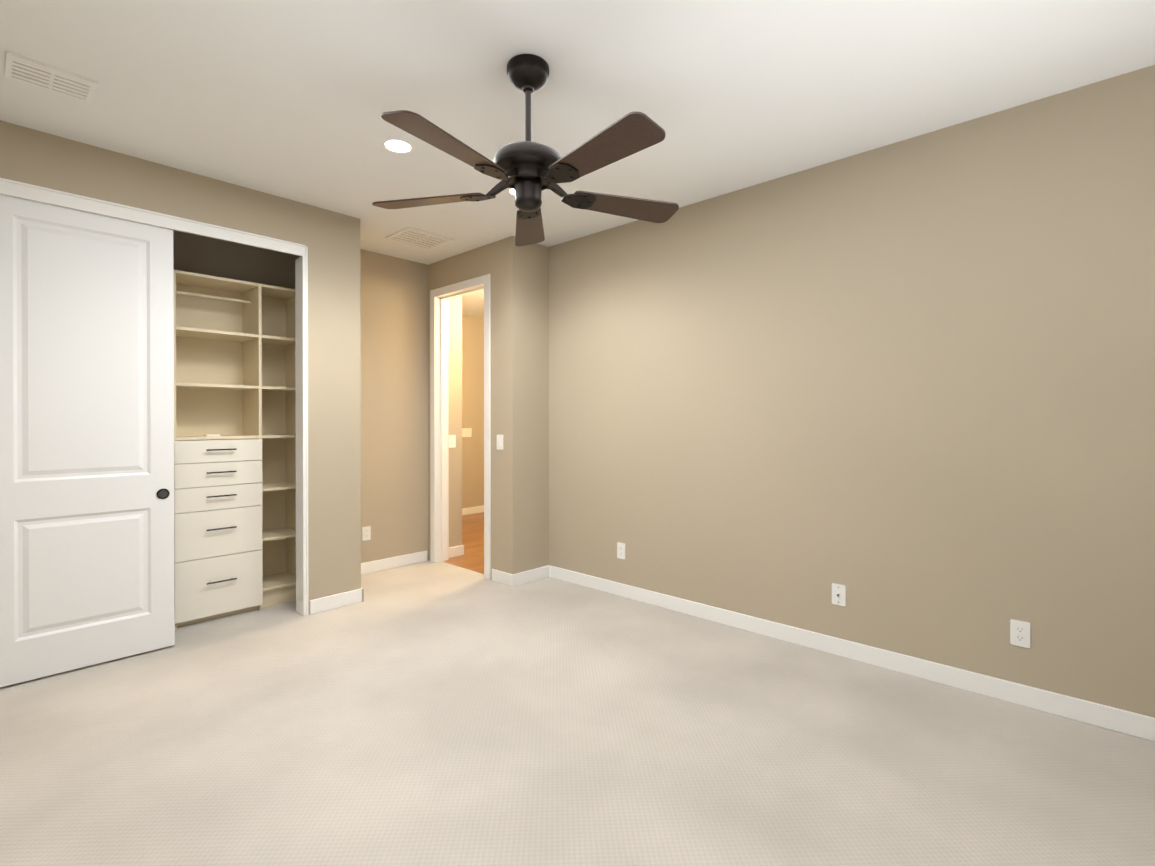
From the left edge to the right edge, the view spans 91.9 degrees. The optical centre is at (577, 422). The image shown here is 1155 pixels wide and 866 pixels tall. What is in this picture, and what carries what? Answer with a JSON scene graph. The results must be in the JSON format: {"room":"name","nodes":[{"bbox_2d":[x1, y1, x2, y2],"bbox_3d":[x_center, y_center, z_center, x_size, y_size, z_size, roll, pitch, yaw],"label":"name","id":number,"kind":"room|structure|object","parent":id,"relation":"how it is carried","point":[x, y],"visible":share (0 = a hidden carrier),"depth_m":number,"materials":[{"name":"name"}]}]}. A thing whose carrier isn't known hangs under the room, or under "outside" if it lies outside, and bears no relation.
{"room":"empty bedroom","nodes":[
{"label":"empty bedroom","id":0,"kind":"room"},
{"bbox_2d":[0,120,343,613],"bbox_3d":[-2.487,-0.082,3.082,0.120,2.740,2.380,0,0,43],"label":"wall","id":1,"kind":"structure","parent":0,"point":[39,158],"depth_m":3.66,"materials":[{"name":"beige paint"}]},
{"bbox_2d":[0,194,174,686],"bbox_3d":[-2.579,0.079,2.935,0.039,2.395,0.755,0,0,43],"label":"closet door","id":2,"kind":"structure","parent":1,"relation":"in","point":[86,438],"depth_m":2.92,"materials":[{"name":"white wood"}]},
{"bbox_2d":[0,178,308,615],"bbox_3d":[-2.360,0.056,3.211,0.132,2.462,1.524,0,0,43],"label":"trim","id":3,"kind":"structure","parent":1,"relation":"attached to","point":[17,189],"depth_m":3.70,"materials":[{"name":"white wood"}]},
{"bbox_2d":[310,588,363,613],"bbox_3d":[-1.672,1.237,3.869,0.014,0.095,0.348,0,0,43],"label":"baseboard","id":4,"kind":"structure","parent":1,"relation":"attached to","point":[326,603],"depth_m":3.86,"materials":[{"name":"white wood"}]},
{"bbox_2d":[173,230,427,562],"bbox_3d":[-2.612,-0.086,3.947,0.120,2.740,3.480,0,0,43],"label":"wall","id":5,"kind":"structure","parent":0,"point":[394,390],"depth_m":4.88,"materials":[{"name":"beige paint"}]},
{"bbox_2d":[362,526,370,540],"bbox_3d":[-1.790,0.940,4.745,0.008,0.116,0.072,0,0,43],"label":"outlet","id":6,"kind":"object","parent":5,"relation":"attached to","point":[366,532],"visible":1,"depth_m":4.74,"materials":[{"name":"white plastic"}]},
{"bbox_2d":[361,551,426,574],"bbox_3d":[-1.717,1.232,4.818,0.018,0.095,0.964,0,0,43],"label":"baseboard","id":7,"kind":"structure","parent":5,"relation":"attached to","point":[388,563],"depth_m":4.92,"materials":[{"name":"white wood"}]},
{"bbox_2d":[344,215,360,591],"bbox_3d":[-1.843,-0.087,4.189,0.680,2.740,0.120,0,0,43],"label":"wall","id":8,"kind":"structure","parent":0,"point":[352,453],"depth_m":3.96,"materials":[{"name":"beige paint"}]},
{"bbox_2d":[448,296,461,547],"bbox_3d":[-1.869,-0.095,5.945,1.855,2.740,0.220,0,0,43],"label":"wall","id":9,"kind":"structure","parent":0,"point":[455,400],"depth_m":5.34,"materials":[{"name":"beige paint"}]},
{"bbox_2d":[449,435,455,447],"bbox_3d":[-1.188,0.177,5.309,0.010,0.120,0.078,0,0,43],"label":"light switch","id":10,"kind":"object","parent":9,"relation":"attached to","point":[452,441],"visible":1,"depth_m":5.31,"materials":[{"name":"white plastic"}]},
{"bbox_2d":[449,545,463,555],"bbox_3d":[-1.778,1.227,6.026,1.849,0.095,0.014,0,0,43],"label":"baseboard","id":11,"kind":"structure","parent":9,"relation":"attached to","point":[459,550],"depth_m":5.35,"materials":[{"name":"white wood"}]},
{"bbox_2d":[428,245,486,560],"bbox_3d":[-1.728,-0.094,5.582,2.795,2.740,0.120,0,0,43],"label":"wall","id":12,"kind":"structure","parent":0,"point":[467,265],"depth_m":4.95,"materials":[{"name":"beige paint"}]},
{"bbox_2d":[430,274,490,579],"bbox_3d":[-0.983,0.034,4.893,0.865,2.490,0.152,0,0,43],"label":"door frame","id":13,"kind":"structure","parent":12,"relation":"attached to","point":[439,487],"depth_m":5.10,"materials":[{"name":"white wood"}]},
{"bbox_2d":[443,512,483,573],"bbox_3d":[-0.811,1.332,6.579,2.795,0.120,2.700,0,0,43],"label":"floor","id":14,"kind":"structure","parent":0,"point":[472,558],"depth_m":5.85,"materials":[{"name":"brown wood"}]},
{"bbox_2d":[462,315,483,507],"bbox_3d":[-1.822,-0.102,7.448,0.120,2.740,2.490,0,0,43],"label":"wall","id":15,"kind":"structure","parent":0,"point":[473,407],"depth_m":7.75,"materials":[{"name":"beige paint"}]},
{"bbox_2d":[462,428,471,436],"bbox_3d":[-1.520,0.137,7.681,0.010,0.120,0.160,0,0,43],"label":"light switch","id":16,"kind":"object","parent":15,"relation":"attached to","point":[466,432],"visible":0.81,"depth_m":7.68,"materials":[{"name":"white plastic"}]},
{"bbox_2d":[462,506,483,514],"bbox_3d":[-1.687,1.220,7.499,0.018,0.095,2.300,0,0,43],"label":"baseboard","id":17,"kind":"structure","parent":15,"relation":"attached to","point":[478,509],"depth_m":7.74,"materials":[{"name":"white wood"}]},
{"bbox_2d":[487,236,548,579],"bbox_3d":[-0.451,-0.090,4.665,0.325,2.740,0.510,0,0,43],"label":"wall","id":18,"kind":"structure","parent":0,"point":[519,278],"depth_m":4.48,"materials":[{"name":"beige paint"}]},
{"bbox_2d":[497,435,502,449],"bbox_3d":[-0.622,0.156,4.471,0.078,0.120,0.010,0,0,43],"label":"bedroom light switch","id":19,"kind":"object","parent":18,"relation":"attached to","point":[499,442],"visible":1,"depth_m":4.46,"materials":[{"name":"white plastic"}]},
{"bbox_2d":[506,565,549,586],"bbox_3d":[-0.382,1.234,4.496,0.022,0.095,0.374,0,0,43],"label":"baseboard","id":20,"kind":"structure","parent":18,"relation":"attached to","point":[512,580],"depth_m":4.47,"materials":[{"name":"white wood"}]},
{"bbox_2d":[0,560,1154,865],"bbox_3d":[-0.450,1.351,2.300,5.540,0.120,3.990,0,0,43],"label":"floor carpet","id":21,"kind":"object","parent":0,"point":[428,712],"visible":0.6,"depth_m":2.19,"materials":[{"name":"beige carpet"}]},
{"bbox_2d":[173,269,295,628],"bbox_3d":[-2.794,0.169,3.369,0.388,2.235,2.126,0,0,43],"label":"organizer","id":22,"kind":"object","parent":21,"relation":"on","point":[234,455],"visible":0.73,"depth_m":3.82,"materials":[{"name":"beige wood"}]},
{"bbox_2d":[0,0,1154,317],"bbox_3d":[-0.346,-1.515,3.724,7.340,0.120,6.240,0,0,43],"label":"ceiling","id":23,"kind":"structure","parent":0,"point":[294,100],"depth_m":2.38,"materials":[{"name":"paint"}]},
{"bbox_2d":[5,51,97,102],"bbox_3d":[-2.208,-1.443,2.347,0.210,0.012,0.270,0,0,43],"label":"ceiling vent","id":24,"kind":"object","parent":23,"relation":"in","point":[42,75],"visible":0.96,"depth_m":2.33,"materials":[{"name":"white metal"}]},
{"bbox_2d":[379,136,415,153],"bbox_3d":[-0.938,-1.447,2.923,0.184,0.009,0.184,0,0,43],"label":"recessed light","id":25,"kind":"object","parent":23,"relation":"in","point":[397,145],"visible":1,"depth_m":2.91,"materials":[{"name":"white"}]},
{"bbox_2d":[385,226,454,249],"bbox_3d":[-1.243,-1.452,4.418,0.360,0.012,0.400,0,0,43],"label":"ceiling vent","id":26,"kind":"object","parent":23,"relation":"in","point":[413,236],"visible":1,"depth_m":4.39,"materials":[{"name":"white metal"}]},
{"bbox_2d":[505,188,514,196],"bbox_3d":[-0.359,-1.450,3.504,0.184,0.009,0.184,0,0,43],"label":"recessed light","id":27,"kind":"object","parent":23,"relation":"in","point":[510,191],"visible":0.23,"depth_m":3.51,"materials":[{"name":"white"}]},
{"bbox_2d":[372,54,678,245],"bbox_3d":[-0.191,-1.157,2.242,1.307,0.583,1.321,0,0,43],"label":"ceiling fan","id":28,"kind":"object","parent":23,"relation":"hanging from","point":[528,170],"visible":1,"depth_m":2.19,"materials":[{"name":"brown metal"}]},
{"bbox_2d":[549,65,1154,717],"bbox_3d":[1.349,-0.083,3.264,4.220,2.740,0.120,0,0,43],"label":"wall","id":29,"kind":"structure","parent":0,"point":[903,391],"depth_m":2.88,"materials":[{"name":"beige paint"}]},
{"bbox_2d":[617,542,624,558],"bbox_3d":[0.322,0.948,4.133,0.072,0.116,0.008,0,0,43],"label":"outlet","id":30,"kind":"object","parent":29,"relation":"attached to","point":[620,550],"visible":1,"depth_m":4.13,"materials":[{"name":"white plastic"}]},
{"bbox_2d":[832,583,845,606],"bbox_3d":[1.442,0.953,3.090,0.072,0.116,0.017,0,0,43],"label":"outlet","id":31,"kind":"object","parent":29,"relation":"attached to","point":[838,594],"visible":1,"depth_m":3.09,"materials":[{"name":"white plastic"}]},
{"bbox_2d":[550,565,1154,741],"bbox_3d":[1.258,1.239,3.261,4.100,0.095,0.018,0,0,43],"label":"baseboard","id":32,"kind":"structure","parent":29,"relation":"attached to","point":[1115,719],"depth_m":2.87,"materials":[{"name":"white wood"}]},
{"bbox_2d":[1010,619,1029,647],"bbox_3d":[2.024,0.965,2.556,0.072,0.116,0.008,0,0,43],"label":"outlet","id":33,"kind":"object","parent":29,"relation":"attached to","point":[1019,633],"visible":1,"depth_m":2.56,"materials":[{"name":"white plastic"}]}
]}

